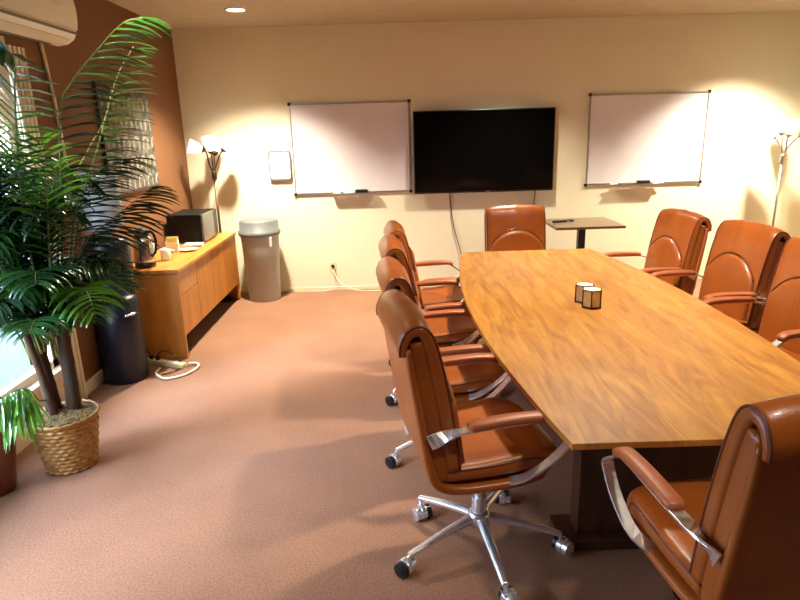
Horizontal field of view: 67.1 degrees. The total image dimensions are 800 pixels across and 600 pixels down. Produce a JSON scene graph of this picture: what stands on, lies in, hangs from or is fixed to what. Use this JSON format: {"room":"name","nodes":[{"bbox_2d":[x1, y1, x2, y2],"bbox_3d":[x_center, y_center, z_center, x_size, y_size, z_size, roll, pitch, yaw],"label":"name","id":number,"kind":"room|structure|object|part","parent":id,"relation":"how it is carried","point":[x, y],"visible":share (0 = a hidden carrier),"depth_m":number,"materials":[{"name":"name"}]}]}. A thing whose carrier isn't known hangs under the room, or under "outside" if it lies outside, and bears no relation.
{"room":"conference room","nodes":[
{"label":"conference room","id":0,"kind":"room"},
{"bbox_2d":[25,399,100,475],"bbox_3d":[-1.767,0.737,3.212,0.351,0.304,0.350,-2,16,0],"label":"basket","id":1,"kind":"object","parent":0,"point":[72,448],"depth_m":3.11,"materials":[{"name":"wicker"}]},
{"bbox_2d":[0,0,192,381],"bbox_3d":[-2.193,-0.163,2.029,0.132,2.700,9.100,-2,16,0],"label":"wall","id":2,"kind":"structure","parent":0,"point":[97,19],"depth_m":4.72,"materials":[{"name":"paint"}]},
{"bbox_2d":[0,36,5,46],"bbox_3d":[-2.175,-1.016,1.919,0.020,0.080,2.950,-2,16,0],"label":"trim","id":3,"kind":"structure","parent":2,"relation":"attached to","point":[2,40],"depth_m":3.32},
{"bbox_2d":[0,63,18,124],"bbox_3d":[-2.134,-0.815,2.085,0.043,0.382,2.640,-2,16,0],"label":"roller blind","id":4,"kind":"object","parent":2,"relation":"attached to","point":[3,71],"visible":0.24,"depth_m":3.30,"materials":[{"name":"white fabric"}]},
{"bbox_2d":[0,125,61,401],"bbox_3d":[-2.192,-0.080,2.234,0.130,1.890,2.850,-2,16,0],"label":"window","id":5,"kind":"structure","parent":2,"relation":"in","point":[30,381],"depth_m":3.53,"materials":[{"name":"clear glass"}]},
{"bbox_3d":[-2.166,0.815,2.486,0.130,0.030,2.850,-2,16,0],"label":"sill","id":6,"kind":"part","parent":5,"relation":"part of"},
{"bbox_2d":[0,0,78,45],"bbox_3d":[-2.091,-1.597,3.279,0.234,0.312,0.900,-2,16,0],"label":"air conditioner","id":7,"kind":"object","parent":2,"relation":"attached to","point":[50,22],"visible":1,"depth_m":3.37,"materials":[{"name":"plastic"}]},
{"bbox_3d":[-1.992,-1.624,3.273,0.034,0.193,0.894,-2,16,0],"label":"panel","id":8,"kind":"part","parent":7,"relation":"part of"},
{"bbox_2d":[16,374,64,454],"bbox_3d":[-2.177,0.959,2.526,0.100,0.270,2.850,-2,16,0],"label":"trim","id":9,"kind":"structure","parent":2,"relation":"attached to","point":[20,444],"depth_m":3.52,"materials":[{"name":"wood"}]},
{"bbox_2d":[5,44,87,398],"bbox_3d":[-2.158,-0.380,3.719,0.032,2.200,0.170,-2,16,0],"label":"trim","id":10,"kind":"structure","parent":2,"relation":"attached to","point":[31,121],"depth_m":3.52,"materials":[{"name":"wood"}]},
{"bbox_2d":[38,42,67,165],"bbox_3d":[-2.188,-1.218,3.816,0.019,0.762,0.073,-2,16,0],"label":"pipe","id":11,"kind":"object","parent":2,"relation":"attached to","point":[40,44],"visible":0.65,"depth_m":3.79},
{"bbox_2d":[85,368,104,394],"bbox_3d":[-2.140,0.534,4.365,0.018,0.090,0.580,-2,16,0],"label":"baseboard","id":12,"kind":"structure","parent":2,"relation":"attached to","point":[97,379],"depth_m":4.22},
{"bbox_2d":[0,279,701,599],"bbox_3d":[1.204,1.080,2.425,6.850,0.100,9.100,-2,16,0],"label":"floor","id":13,"kind":"structure","parent":0,"point":[260,471],"depth_m":2.89,"materials":[{"name":"carpet"}]},
{"bbox_2d":[0,396,16,495],"bbox_3d":[-2.009,0.705,2.950,0.250,0.520,0.250,-2,16,0],"label":"floor vase","id":14,"kind":"object","parent":13,"relation":"on","point":[8,463],"visible":0.67,"depth_m":2.95,"materials":[{"name":"brown ceramic"}]},
{"bbox_2d":[0,17,180,475],"bbox_3d":[-1.627,-0.218,3.013,1.010,2.240,1.448,2,16,13],"label":"potted palm","id":15,"kind":"object","parent":13,"relation":"on","point":[64,434],"visible":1,"depth_m":2.88,"materials":[{"name":"plant"}]},
{"bbox_2d":[74,170,149,384],"bbox_3d":[-1.999,-0.143,4.199,0.324,1.475,0.322,-2,16,0],"label":"water cooler","id":16,"kind":"object","parent":13,"relation":"on","point":[122,346],"visible":0.44,"depth_m":4.19,"materials":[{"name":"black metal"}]},
{"bbox_2d":[74,170,124,236],"bbox_3d":[-2.024,-0.633,4.070,0.276,0.460,0.276,-2,16,0],"label":"water bottle","id":17,"kind":"object","parent":16,"relation":"on","point":[111,202],"depth_m":3.97,"materials":[{"name":"plastic"}]},
{"bbox_2d":[123,294,133,299],"bbox_3d":[-1.910,-0.019,4.146,0.150,0.016,0.149,-2,16,0],"label":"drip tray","id":18,"kind":"object","parent":16,"relation":"on","point":[127,296],"depth_m":4.15,"materials":[{"name":"silver metal"}]},
{"bbox_2d":[148,350,199,379],"bbox_3d":[-1.778,0.466,4.525,0.521,0.115,0.328,5,17,22],"label":"power strip","id":19,"kind":"object","parent":13,"relation":"on","point":[151,360],"visible":0.94,"depth_m":4.57,"materials":[{"name":"beige plastic"}]},
{"bbox_3d":[-1.739,0.461,4.534,0.188,0.113,0.274,-6,16,-16],"label":"cord","id":20,"kind":"part","parent":19,"relation":"part of","materials":[{"name":"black plastic"}]},
{"bbox_3d":[-1.646,0.523,4.463,0.319,0.028,0.253,-7,16,-17],"label":"cord","id":21,"kind":"part","parent":19,"relation":"part of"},
{"bbox_2d":[132,232,240,358],"bbox_3d":[-1.911,-0.117,5.500,0.467,0.715,1.774,-2,16,0],"label":"credenza","id":22,"kind":"object","parent":13,"relation":"on","point":[181,290],"visible":0.83,"depth_m":4.75,"materials":[{"name":"brown wood"}]},
{"bbox_2d":[133,228,157,268],"bbox_3d":[-1.953,-0.403,4.645,0.217,0.300,0.160,4,17,19],"label":"coffee carafe","id":23,"kind":"object","parent":22,"relation":"on","point":[148,260],"visible":0.81,"depth_m":4.61,"materials":[{"name":"silver metal"}]},
{"bbox_3d":[-1.983,-0.518,4.622,0.112,0.065,0.112,4,17,19],"label":"lid","id":24,"kind":"part","parent":23,"relation":"part of","materials":[{"name":"black plastic"}]},
{"bbox_3d":[-1.896,-0.428,4.617,0.094,0.217,0.022,4,17,19],"label":"handle","id":25,"kind":"part","parent":23,"relation":"part of","materials":[{"name":"black plastic"}]},
{"bbox_3d":[-1.906,0.130,4.673,0.455,0.687,0.025,-2,16,0],"label":"panel","id":26,"kind":"part","parent":22,"relation":"part of","materials":[{"name":"brown wood"}]},
{"bbox_2d":[159,248,174,260],"bbox_3d":[-1.897,-0.372,4.914,0.108,0.092,0.082,-2,16,0],"label":"mug","id":27,"kind":"object","parent":22,"relation":"on","point":[165,254],"visible":0.98,"depth_m":4.89,"materials":[{"name":"ceramic"}]},
{"bbox_2d":[165,236,179,252],"bbox_3d":[-1.975,-0.480,5.236,0.100,0.131,0.070,-5,16,-12],"label":"box","id":28,"kind":"object","parent":22,"relation":"on","point":[171,242],"visible":0.77,"depth_m":5.21,"materials":[{"name":"cardboard"}]},
{"bbox_3d":[-1.705,-0.175,4.824,0.022,0.182,0.419,-2,16,0],"label":"drawer","id":29,"kind":"part","parent":22,"relation":"part of","materials":[{"name":"brown wood"}]},
{"bbox_2d":[179,247,196,251],"bbox_3d":[-1.854,-0.441,5.290,0.152,0.018,0.152,-2,16,0],"label":"dish","id":30,"kind":"object","parent":22,"relation":"on","point":[187,249],"visible":1,"depth_m":5.31,"materials":[{"name":"ceramic"}]},
{"bbox_3d":[-1.698,0.071,4.893,0.022,0.320,0.419,-2,16,0],"label":"door","id":31,"kind":"part","parent":22,"relation":"part of","materials":[{"name":"brown wood"}]},
{"bbox_2d":[166,208,218,242],"bbox_3d":[-1.988,-0.715,5.814,0.335,0.270,0.470,-2,16,0],"label":"microwave oven","id":32,"kind":"object","parent":22,"relation":"on","point":[190,225],"visible":0.83,"depth_m":5.60,"materials":[{"name":"black metal"}]},
{"bbox_3d":[-1.830,-0.709,5.754,0.020,0.250,0.342,-2,16,0],"label":"oven door","id":33,"kind":"part","parent":32,"relation":"part of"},
{"bbox_3d":[-1.834,-0.772,5.979,0.018,0.250,0.118,-2,16,0],"label":"control panel","id":34,"kind":"part","parent":32,"relation":"part of","materials":[{"name":"black plastic"}]},
{"bbox_2d":[183,242,203,247],"bbox_3d":[-1.877,-0.501,5.491,0.160,0.026,0.120,-4,16,-8],"label":"napkin stack","id":35,"kind":"object","parent":22,"relation":"on","point":[195,244],"visible":0.98,"depth_m":5.44,"materials":[{"name":"white paper"}]},
{"bbox_3d":[-1.706,-0.134,5.277,0.022,0.507,0.419,-2,16,0],"label":"door","id":36,"kind":"part","parent":22,"relation":"part of","materials":[{"name":"brown wood"}]},
{"bbox_3d":[-1.712,-0.249,5.686,0.022,0.507,0.419,-2,16,0],"label":"door","id":37,"kind":"part","parent":22,"relation":"part of","materials":[{"name":"brown wood"}]},
{"bbox_3d":[-1.718,-0.364,6.095,0.022,0.507,0.419,-2,16,0],"label":"door","id":38,"kind":"part","parent":22,"relation":"part of","materials":[{"name":"brown wood"}]},
{"bbox_3d":[-1.929,-0.336,6.334,0.455,0.687,0.025,-2,16,0],"label":"panel","id":39,"kind":"part","parent":22,"relation":"part of","materials":[{"name":"brown wood"}]},
{"bbox_2d":[187,135,239,302],"bbox_3d":[-1.830,-0.824,6.209,0.498,1.687,0.348,-2,16,0],"label":"floor lamp","id":40,"kind":"object","parent":13,"relation":"on","point":[213,145],"visible":0.98,"depth_m":5.97,"materials":[{"name":"brown metal"}]},
{"bbox_3d":[-2.012,-1.512,5.926,0.153,0.136,0.137,-8,17,-23],"label":"lamp shade","id":41,"kind":"part","parent":40,"relation":"part of","materials":[{"name":"white"}]},
{"bbox_3d":[-1.861,-1.526,5.906,0.149,0.153,0.146,-2,16,0],"label":"lamp shade","id":42,"kind":"part","parent":40,"relation":"part of","materials":[{"name":"white"}]},
{"bbox_3d":[-1.907,-1.387,6.014,0.073,0.226,0.013,-9,17,-24],"label":"lamp arm","id":43,"kind":"part","parent":40,"relation":"part of","materials":[{"name":"brown metal"}]},
{"bbox_3d":[-1.809,-1.388,6.023,0.122,0.217,0.030,-2,16,0],"label":"lamp arm","id":44,"kind":"part","parent":40,"relation":"part of","materials":[{"name":"brown metal"}]},
{"bbox_3d":[-1.855,-1.558,6.104,0.140,0.164,0.152,-2,16,0],"label":"lamp shade","id":45,"kind":"part","parent":40,"relation":"part of","materials":[{"name":"white"}]},
{"bbox_3d":[-1.684,-1.550,5.955,0.165,0.161,0.139,-2,16,0],"label":"lamp shade","id":46,"kind":"part","parent":40,"relation":"part of","materials":[{"name":"white"}]},
{"bbox_2d":[238,217,280,301],"bbox_3d":[-1.444,-0.426,6.307,0.430,0.847,0.430,-2,16,0],"label":"waste bin","id":47,"kind":"object","parent":13,"relation":"on","point":[259,236],"visible":1,"depth_m":6.16,"materials":[{"name":"grey plastic"}]},
{"bbox_3d":[-1.453,-0.758,6.214,0.430,0.157,0.430,-2,16,0],"label":"lid","id":48,"kind":"part","parent":47,"relation":"part of","materials":[{"name":"grey plastic"}]},
{"bbox_2d":[334,271,422,290],"bbox_3d":[-0.203,-0.208,6.559,1.040,0.215,0.058,-1,16,4],"label":"cable","id":49,"kind":"object","parent":13,"relation":"on","point":[334,271],"visible":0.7,"depth_m":6.58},
{"bbox_2d":[384,220,462,366],"bbox_3d":[0.265,-0.051,4.407,0.741,1.062,0.686,-3,16,-4],"label":"chair","id":50,"kind":"object","parent":13,"relation":"on","point":[444,293],"visible":0.3,"depth_m":4.31,"materials":[{"name":"brown leather"}]},
{"bbox_2d":[384,220,412,269],"bbox_3d":[0.008,-0.281,4.345,0.226,0.573,0.500,-3,16,-4],"label":"cushion","id":51,"kind":"object","parent":50,"relation":"on","point":[392,227],"depth_m":4.09,"materials":[{"name":"brown leather"}]},
{"bbox_2d":[410,251,422,304],"bbox_3d":[0.096,-0.190,4.378,0.113,0.380,0.450,-3,16,-4],"label":"lumbar cushion","id":52,"kind":"object","parent":50,"relation":"on","point":[413,266],"depth_m":4.18,"materials":[{"name":"brown leather"}]},
{"bbox_3d":[0.231,-0.124,4.662,0.519,0.297,0.130,-3,16,-4],"label":"armrest","id":53,"kind":"part","parent":50,"relation":"part of","materials":[{"name":"leather"}]},
{"bbox_2d":[421,285,462,308],"bbox_3d":[0.297,-0.015,4.445,0.456,0.085,0.492,-3,16,-4],"label":"seat cushion","id":54,"kind":"object","parent":50,"relation":"on","point":[444,293],"depth_m":4.44,"materials":[{"name":"brown leather"}]},
{"bbox_2d":[379,234,500,405],"bbox_3d":[0.254,0.120,3.790,0.741,1.067,0.686,-3,16,-5],"label":"chair","id":55,"kind":"object","parent":13,"relation":"on","point":[447,331],"visible":0.39,"depth_m":3.60,"materials":[{"name":"brown leather"}]},
{"bbox_2d":[379,234,414,295],"bbox_3d":[-0.003,-0.110,3.724,0.226,0.573,0.500,-3,16,-5],"label":"cushion","id":56,"kind":"object","parent":55,"relation":"on","point":[389,245],"depth_m":3.48,"materials":[{"name":"brown leather"}]},
{"bbox_2d":[410,270,421,308],"bbox_3d":[0.084,-0.020,3.758,0.113,0.380,0.450,-3,16,-5],"label":"lumbar cushion","id":57,"kind":"object","parent":55,"relation":"on","point":[412,275],"depth_m":3.55,"materials":[{"name":"brown leather"}]},
{"bbox_3d":[0.215,0.045,4.044,0.519,0.297,0.130,-3,16,-5],"label":"armrest","id":58,"kind":"part","parent":55,"relation":"part of","materials":[{"name":"leather"}]},
{"bbox_3d":[0.264,0.175,3.577,0.519,0.297,0.130,-3,16,-5],"label":"armrest","id":59,"kind":"part","parent":55,"relation":"part of","materials":[{"name":"leather"}]},
{"bbox_2d":[426,316,481,342],"bbox_3d":[0.286,0.154,3.828,0.456,0.085,0.492,-3,16,-5],"label":"seat cushion","id":60,"kind":"object","parent":55,"relation":"on","point":[447,329],"depth_m":3.66,"materials":[{"name":"brown leather"}]},
{"bbox_2d":[376,256,507,468],"bbox_3d":[0.269,0.315,3.087,0.741,1.072,0.686,-3,16,-6],"label":"chair","id":61,"kind":"object","parent":13,"relation":"on","point":[477,381],"visible":0.41,"depth_m":2.90,"materials":[{"name":"brown leather"}]},
{"bbox_2d":[376,256,414,302],"bbox_3d":[0.012,0.083,3.015,0.226,0.573,0.500,-3,16,-6],"label":"cushion","id":62,"kind":"object","parent":61,"relation":"on","point":[390,274],"depth_m":2.78,"materials":[{"name":"brown leather"}]},
{"bbox_3d":[0.111,0.722,3.149,0.295,0.084,0.044,-8,17,-22],"label":"leg","id":63,"kind":"part","parent":61,"relation":"part of","materials":[{"name":"silver metal"}]},
{"bbox_3d":[0.225,0.238,3.339,0.519,0.297,0.130,-3,16,-6],"label":"armrest","id":64,"kind":"part","parent":61,"relation":"part of","materials":[{"name":"leather"}]},
{"bbox_3d":[0.282,0.367,2.873,0.519,0.297,0.130,-3,16,-6],"label":"armrest","id":65,"kind":"part","parent":61,"relation":"part of","materials":[{"name":"leather"}]},
{"bbox_2d":[444,343,505,392],"bbox_3d":[0.300,0.347,3.124,0.456,0.085,0.492,-3,16,-6],"label":"seat cushion","id":66,"kind":"object","parent":61,"relation":"on","point":[470,378],"depth_m":2.93,"materials":[{"name":"brown leather"}]},
{"bbox_2d":[376,289,574,599],"bbox_3d":[0.315,0.509,2.337,0.741,1.102,0.686,-5,16,-10],"label":"chair","id":67,"kind":"object","parent":13,"relation":"on","point":[491,443],"visible":0.97,"depth_m":2.15,"materials":[{"name":"brown leather"}]},
{"bbox_2d":[377,289,458,472],"bbox_3d":[0.059,0.268,2.245,0.226,0.573,0.500,-5,16,-10],"label":"cushion","id":68,"kind":"object","parent":67,"relation":"on","point":[425,396],"depth_m":2.03,"materials":[{"name":"brown leather"}]},
{"bbox_3d":[0.162,0.934,2.392,0.295,0.084,0.044,-10,18,-26],"label":"leg","id":69,"kind":"part","parent":67,"relation":"part of","materials":[{"name":"silver metal"}]},
{"bbox_3d":[0.192,0.875,2.596,0.295,0.084,0.044,13,22,43],"label":"leg","id":70,"kind":"part","parent":67,"relation":"part of","materials":[{"name":"silver metal"}]},
{"bbox_2d":[443,363,464,463],"bbox_3d":[0.145,0.356,2.286,0.113,0.380,0.450,-5,16,-10],"label":"lumbar cushion","id":71,"kind":"object","parent":67,"relation":"on","point":[461,446],"depth_m":2.09,"materials":[{"name":"brown leather"}]},
{"bbox_3d":[0.253,0.419,2.582,0.519,0.297,0.130,-5,16,-10],"label":"armrest","id":72,"kind":"part","parent":67,"relation":"part of","materials":[{"name":"leather"}]},
{"bbox_3d":[0.356,0.954,2.300,0.044,0.084,0.296,-5,16,-10],"label":"leg","id":73,"kind":"part","parent":67,"relation":"part of","materials":[{"name":"silver metal"}]},
{"bbox_3d":[0.404,0.860,2.630,0.044,0.084,0.295,6,17,26],"label":"leg","id":74,"kind":"part","parent":67,"relation":"part of","materials":[{"name":"silver metal"}]},
{"bbox_3d":[0.344,0.546,2.121,0.519,0.297,0.130,-5,16,-10],"label":"armrest","id":75,"kind":"part","parent":67,"relation":"part of","materials":[{"name":"silver metal"}]},
{"bbox_2d":[448,397,556,481],"bbox_3d":[0.344,0.526,2.372,0.456,0.085,0.492,-5,16,-10],"label":"seat cushion","id":76,"kind":"object","parent":67,"relation":"on","point":[500,455],"depth_m":2.20,"materials":[{"name":"brown leather"}]},
{"bbox_3d":[0.504,0.908,2.446,0.295,0.084,0.044,1,16,8],"label":"leg","id":77,"kind":"part","parent":67,"relation":"part of","materials":[{"name":"silver metal"}]},
{"bbox_2d":[481,204,554,251],"bbox_3d":[0.972,-0.232,4.994,0.686,1.052,0.741,-2,16,0],"label":"chair","id":78,"kind":"object","parent":13,"relation":"on","point":[513,227],"visible":0.28,"depth_m":5.09,"materials":[{"name":"brown leather"}]},
{"bbox_2d":[490,229,542,250],"bbox_3d":[0.989,-0.413,5.113,0.450,0.380,0.113,-2,16,0],"label":"lumbar cushion","id":79,"kind":"object","parent":78,"relation":"on","point":[500,239],"depth_m":5.08,"materials":[{"name":"brown leather"}]},
{"bbox_2d":[546,217,625,248],"bbox_3d":[1.834,-0.425,6.156,0.670,0.740,0.600,-2,16,0],"label":"side table","id":80,"kind":"object","parent":13,"relation":"on","point":[579,224],"visible":0.38,"depth_m":6.00,"materials":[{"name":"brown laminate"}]},
{"bbox_2d":[552,219,573,222],"bbox_3d":[1.654,-0.796,6.090,0.229,0.020,0.090,-6,16,-15],"label":"remote control","id":81,"kind":"object","parent":80,"relation":"on","point":[554,221],"visible":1,"depth_m":6.08,"materials":[{"name":"black plastic"}]},
{"bbox_2d":[459,248,799,550],"bbox_3d":[1.008,0.378,3.373,1.260,0.750,2.990,-2,16,0],"label":"conference table","id":82,"kind":"object","parent":13,"relation":"on","point":[657,371],"visible":0.77,"depth_m":2.48,"materials":[{"name":"brown wood"}]},
{"bbox_2d":[575,282,593,302],"bbox_3d":[1.008,-0.041,3.297,0.110,0.097,0.096,-5,16,-10],"label":"candle holder","id":83,"kind":"object","parent":82,"relation":"on","point":[579,286],"visible":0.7,"depth_m":3.28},
{"bbox_3d":[1.007,-0.085,3.284,0.096,0.005,0.083,-5,16,-10],"label":"lid","id":84,"kind":"part","parent":83,"relation":"part of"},
{"bbox_2d":[582,286,601,308],"bbox_3d":[1.016,-0.013,3.196,0.110,0.097,0.096,-5,16,-10],"label":"candle holder","id":85,"kind":"object","parent":82,"relation":"on","point":[591,296],"visible":1,"depth_m":3.16,"materials":[{"name":"wood"}]},
{"bbox_3d":[1.015,-0.057,3.183,0.096,0.005,0.083,-5,16,-10],"label":"lid","id":86,"kind":"part","parent":85,"relation":"part of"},
{"bbox_2d":[604,208,711,294],"bbox_3d":[1.794,-0.135,4.526,0.741,1.072,0.686,-3,16,-6],"label":"chair","id":87,"kind":"object","parent":13,"relation":"on","point":[678,240],"visible":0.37,"depth_m":4.30,"materials":[{"name":"brown leather"}]},
{"bbox_2d":[644,236,681,286],"bbox_3d":[1.955,-0.284,4.480,0.113,0.380,0.450,-3,16,-6],"label":"lumbar cushion","id":88,"kind":"object","parent":87,"relation":"on","point":[663,251],"depth_m":4.40,"materials":[{"name":"brown leather"}]},
{"bbox_2d":[650,208,710,290],"bbox_3d":[2.037,-0.384,4.462,0.226,0.573,0.500,-3,16,-6],"label":"cushion","id":89,"kind":"object","parent":87,"relation":"on","point":[679,236],"depth_m":4.30,"materials":[{"name":"brown leather"}]},
{"bbox_2d":[601,392,799,599],"bbox_3d":[1.002,0.647,1.747,0.686,1.117,0.741,-4,16,-7],"label":"chair","id":90,"kind":"object","parent":13,"relation":"on","point":[733,533],"visible":1,"depth_m":1.43,"materials":[{"name":"brown leather"}]},
{"bbox_3d":[0.739,0.639,1.695,0.130,0.297,0.519,-4,16,-7],"label":"armrest","id":91,"kind":"part","parent":90,"relation":"part of","materials":[{"name":"silver metal"}]},
{"bbox_2d":[626,477,711,596],"bbox_3d":[0.975,0.658,1.781,0.492,0.085,0.456,-4,16,-7],"label":"seat cushion","id":92,"kind":"object","parent":90,"relation":"on","point":[658,531],"depth_m":1.76,"materials":[{"name":"brown leather"}]},
{"bbox_2d":[691,392,799,583],"bbox_3d":[1.005,0.453,1.433,0.500,0.573,0.226,-4,16,-7],"label":"cushion","id":93,"kind":"object","parent":90,"relation":"on","point":[750,516],"depth_m":1.37,"materials":[{"name":"brown leather"}]},
{"bbox_2d":[651,219,790,332],"bbox_3d":[1.888,0.052,3.821,0.741,1.087,0.686,-4,16,-7],"label":"chair","id":94,"kind":"object","parent":13,"relation":"on","point":[743,257],"visible":0.49,"depth_m":3.64,"materials":[{"name":"brown leather"}]},
{"bbox_3d":[1.870,-0.020,4.029,0.519,0.297,0.130,-4,16,-7],"label":"armrest","id":95,"kind":"part","parent":94,"relation":"part of","materials":[{"name":"silver metal"}]},
{"bbox_2d":[698,253,754,320],"bbox_3d":[2.049,-0.104,3.776,0.113,0.380,0.450,-4,16,-7],"label":"lumbar cushion","id":96,"kind":"object","parent":94,"relation":"on","point":[724,272],"depth_m":3.71,"materials":[{"name":"brown leather"}]},
{"bbox_2d":[729,316,754,329],"bbox_3d":[1.859,0.093,3.804,0.456,0.085,0.492,-4,16,-7],"label":"seat cushion","id":97,"kind":"object","parent":94,"relation":"on","point":[748,321],"depth_m":3.60,"materials":[{"name":"brown leather"}]},
{"bbox_2d":[707,219,789,322],"bbox_3d":[2.131,-0.204,3.760,0.226,0.573,0.500,-4,16,-7],"label":"cushion","id":98,"kind":"object","parent":94,"relation":"on","point":[744,255],"depth_m":3.64,"materials":[{"name":"brown leather"}]},
{"bbox_3d":[1.936,0.108,3.564,0.519,0.297,0.130,-4,16,-7],"label":"armrest","id":99,"kind":"part","parent":94,"relation":"part of","materials":[{"name":"silver metal"}]},
{"bbox_2d":[703,236,799,361],"bbox_3d":[1.887,0.237,3.146,0.741,1.097,0.686,-4,16,-7],"label":"chair","id":100,"kind":"object","parent":13,"relation":"on","point":[779,324],"visible":0.34,"depth_m":3.19,"materials":[{"name":"brown leather"}]},
{"bbox_3d":[1.869,0.160,3.352,0.519,0.297,0.130,-4,16,-7],"label":"armrest","id":101,"kind":"part","parent":100,"relation":"part of","materials":[{"name":"leather"}]},
{"bbox_2d":[756,333,799,361],"bbox_3d":[1.858,0.274,3.128,0.456,0.085,0.492,-4,16,-7],"label":"seat cushion","id":102,"kind":"object","parent":100,"relation":"on","point":[789,347],"depth_m":3.11,"materials":[{"name":"brown leather"}]},
{"bbox_2d":[758,278,799,354],"bbox_3d":[2.048,0.076,3.100,0.113,0.380,0.450,-4,16,-7],"label":"lumbar cushion","id":103,"kind":"object","parent":100,"relation":"on","point":[781,310],"depth_m":3.18,"materials":[{"name":"brown leather"}]},
{"bbox_2d":[769,236,799,293],"bbox_3d":[2.130,-0.024,3.083,0.226,0.573,0.500,-4,16,-7],"label":"cushion","id":104,"kind":"object","parent":100,"relation":"on","point":[786,276],"depth_m":3.20,"materials":[{"name":"brown leather"}]},
{"bbox_3d":[1.935,0.288,2.888,0.519,0.297,0.130,-4,16,-7],"label":"armrest","id":105,"kind":"part","parent":100,"relation":"part of","materials":[{"name":"leather"}]},
{"bbox_2d":[757,118,799,225],"bbox_3d":[3.854,-0.990,6.196,0.562,1.690,0.342,-2,16,0],"label":"floor lamp","id":106,"kind":"object","parent":13,"relation":"on","point":[786,126],"visible":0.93,"depth_m":6.01,"materials":[{"name":"silver metal"}]},
{"bbox_3d":[3.636,-1.666,5.953,0.165,0.154,0.142,-2,16,0],"label":"lamp shade","id":107,"kind":"part","parent":106,"relation":"part of","materials":[{"name":"white"}]},
{"bbox_3d":[3.834,-1.754,6.085,0.141,0.158,0.141,-2,16,0],"label":"lamp shade","id":108,"kind":"part","parent":106,"relation":"part of","materials":[{"name":"white"}]},
{"bbox_3d":[3.837,-1.692,5.898,0.150,0.157,0.148,-2,16,0],"label":"lamp shade","id":109,"kind":"part","parent":106,"relation":"part of","materials":[{"name":"white"}]},
{"bbox_2d":[108,0,799,28],"bbox_3d":[1.125,-1.614,1.667,6.850,0.100,9.100,-2,16,0],"label":"ceiling","id":110,"kind":"structure","parent":0,"point":[179,14],"depth_m":5.41,"materials":[{"name":"paint"}]},
{"bbox_2d":[224,7,247,11],"bbox_3d":[-1.385,-2.445,5.087,0.196,0.009,0.196,-2,16,0],"label":"recessed light","id":111,"kind":"object","parent":110,"relation":"in","point":[229,9],"visible":1,"depth_m":5.08,"materials":[{"name":"white plastic"}]},
{"bbox_2d":[171,11,799,289],"bbox_3d":[1.155,-1.486,6.378,6.750,2.700,0.100,-2,16,0],"label":"wall","id":112,"kind":"structure","parent":0,"point":[239,83],"depth_m":6.17,"materials":[{"name":"paint"}]},
{"bbox_2d":[268,151,291,180],"bbox_3d":[-1.252,-1.402,6.297,0.232,0.300,0.032,-2,16,0],"label":"wall holder","id":113,"kind":"object","parent":112,"relation":"attached to","point":[280,168],"visible":1,"depth_m":6.28,"materials":[{"name":"white plastic"}]},
{"bbox_2d":[330,263,336,272],"bbox_3d":[-0.732,-0.348,6.599,0.072,0.118,0.035,-2,16,0],"label":"wall outlet","id":114,"kind":"object","parent":112,"relation":"attached to","point":[333,268],"visible":1,"depth_m":6.61,"materials":[{"name":"beige plastic"}]},
{"bbox_2d":[294,285,332,291],"bbox_3d":[-0.943,-0.197,6.599,0.439,0.212,0.033,-2,16,-2],"label":"cable","id":115,"kind":"object","parent":114,"relation":"attached to","point":[332,285],"visible":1,"depth_m":6.62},
{"bbox_2d":[287,99,411,195],"bbox_3d":[-0.507,-1.564,6.237,1.250,0.940,0.080,-2,16,0],"label":"whiteboard","id":116,"kind":"object","parent":112,"relation":"attached to","point":[350,146],"visible":1,"depth_m":6.26,"materials":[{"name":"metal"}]},
{"bbox_2d":[331,192,376,194],"bbox_3d":[-0.484,-1.120,6.352,0.480,0.016,0.060,-2,16,0],"label":"tray","id":117,"kind":"object","parent":116,"relation":"on","point":[354,193],"depth_m":6.32,"materials":[{"name":"metal"}]},
{"bbox_2d":[355,189,367,192],"bbox_3d":[-0.404,-1.144,6.351,0.130,0.040,0.050,-2,16,0],"label":"eraser","id":118,"kind":"object","parent":116,"relation":"on","point":[356,190],"visible":1,"depth_m":6.33,"materials":[{"name":"black plastic"}]},
{"bbox_2d":[241,275,702,292],"bbox_3d":[1.193,-0.188,6.685,6.750,0.035,0.012,-2,16,0],"label":"baseboard","id":119,"kind":"structure","parent":112,"relation":"attached to","point":[698,277],"depth_m":6.67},
{"bbox_2d":[413,107,555,193],"bbox_3d":[0.864,-1.540,6.250,1.450,0.830,0.105,-2,16,0],"label":"television","id":120,"kind":"object","parent":112,"relation":"attached to","point":[511,149],"visible":1,"depth_m":6.20,"materials":[{"name":"glass"}]},
{"bbox_2d":[449,193,461,253],"bbox_3d":[0.651,-0.644,6.503,0.234,1.033,0.059,2,16,12],"label":"cable","id":121,"kind":"object","parent":120,"relation":"hanging from","point":[449,193],"visible":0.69,"depth_m":6.48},
{"bbox_2d":[584,90,711,186],"bbox_3d":[2.563,-1.667,6.251,1.250,0.940,0.080,-2,16,0],"label":"whiteboard","id":122,"kind":"object","parent":112,"relation":"attached to","point":[654,137],"visible":1,"depth_m":6.27,"materials":[{"name":"metal"}]},
{"bbox_2d":[613,183,660,185],"bbox_3d":[2.497,-1.220,6.365,0.480,0.016,0.060,-2,16,0],"label":"tray","id":123,"kind":"object","parent":122,"relation":"on","point":[622,184],"depth_m":6.34,"materials":[{"name":"metal"}]},
{"bbox_2d":[636,180,649,183],"bbox_3d":[2.566,-1.244,6.364,0.130,0.040,0.050,-2,16,0],"label":"eraser","id":124,"kind":"object","parent":122,"relation":"on","point":[637,181],"visible":1,"depth_m":6.34,"materials":[{"name":"black plastic"}]},
{"label":"outside","id":125,"kind":"structure","parent":0,"visible":0},
{"bbox_2d":[0,287,33,390],"bbox_3d":[-9.177,1.434,2.849,13.880,0.180,24.000,-2,16,0],"label":"ground","id":126,"kind":"structure","parent":125,"point":[14,364],"depth_m":5.11,"materials":[{"name":"white"}]}
]}

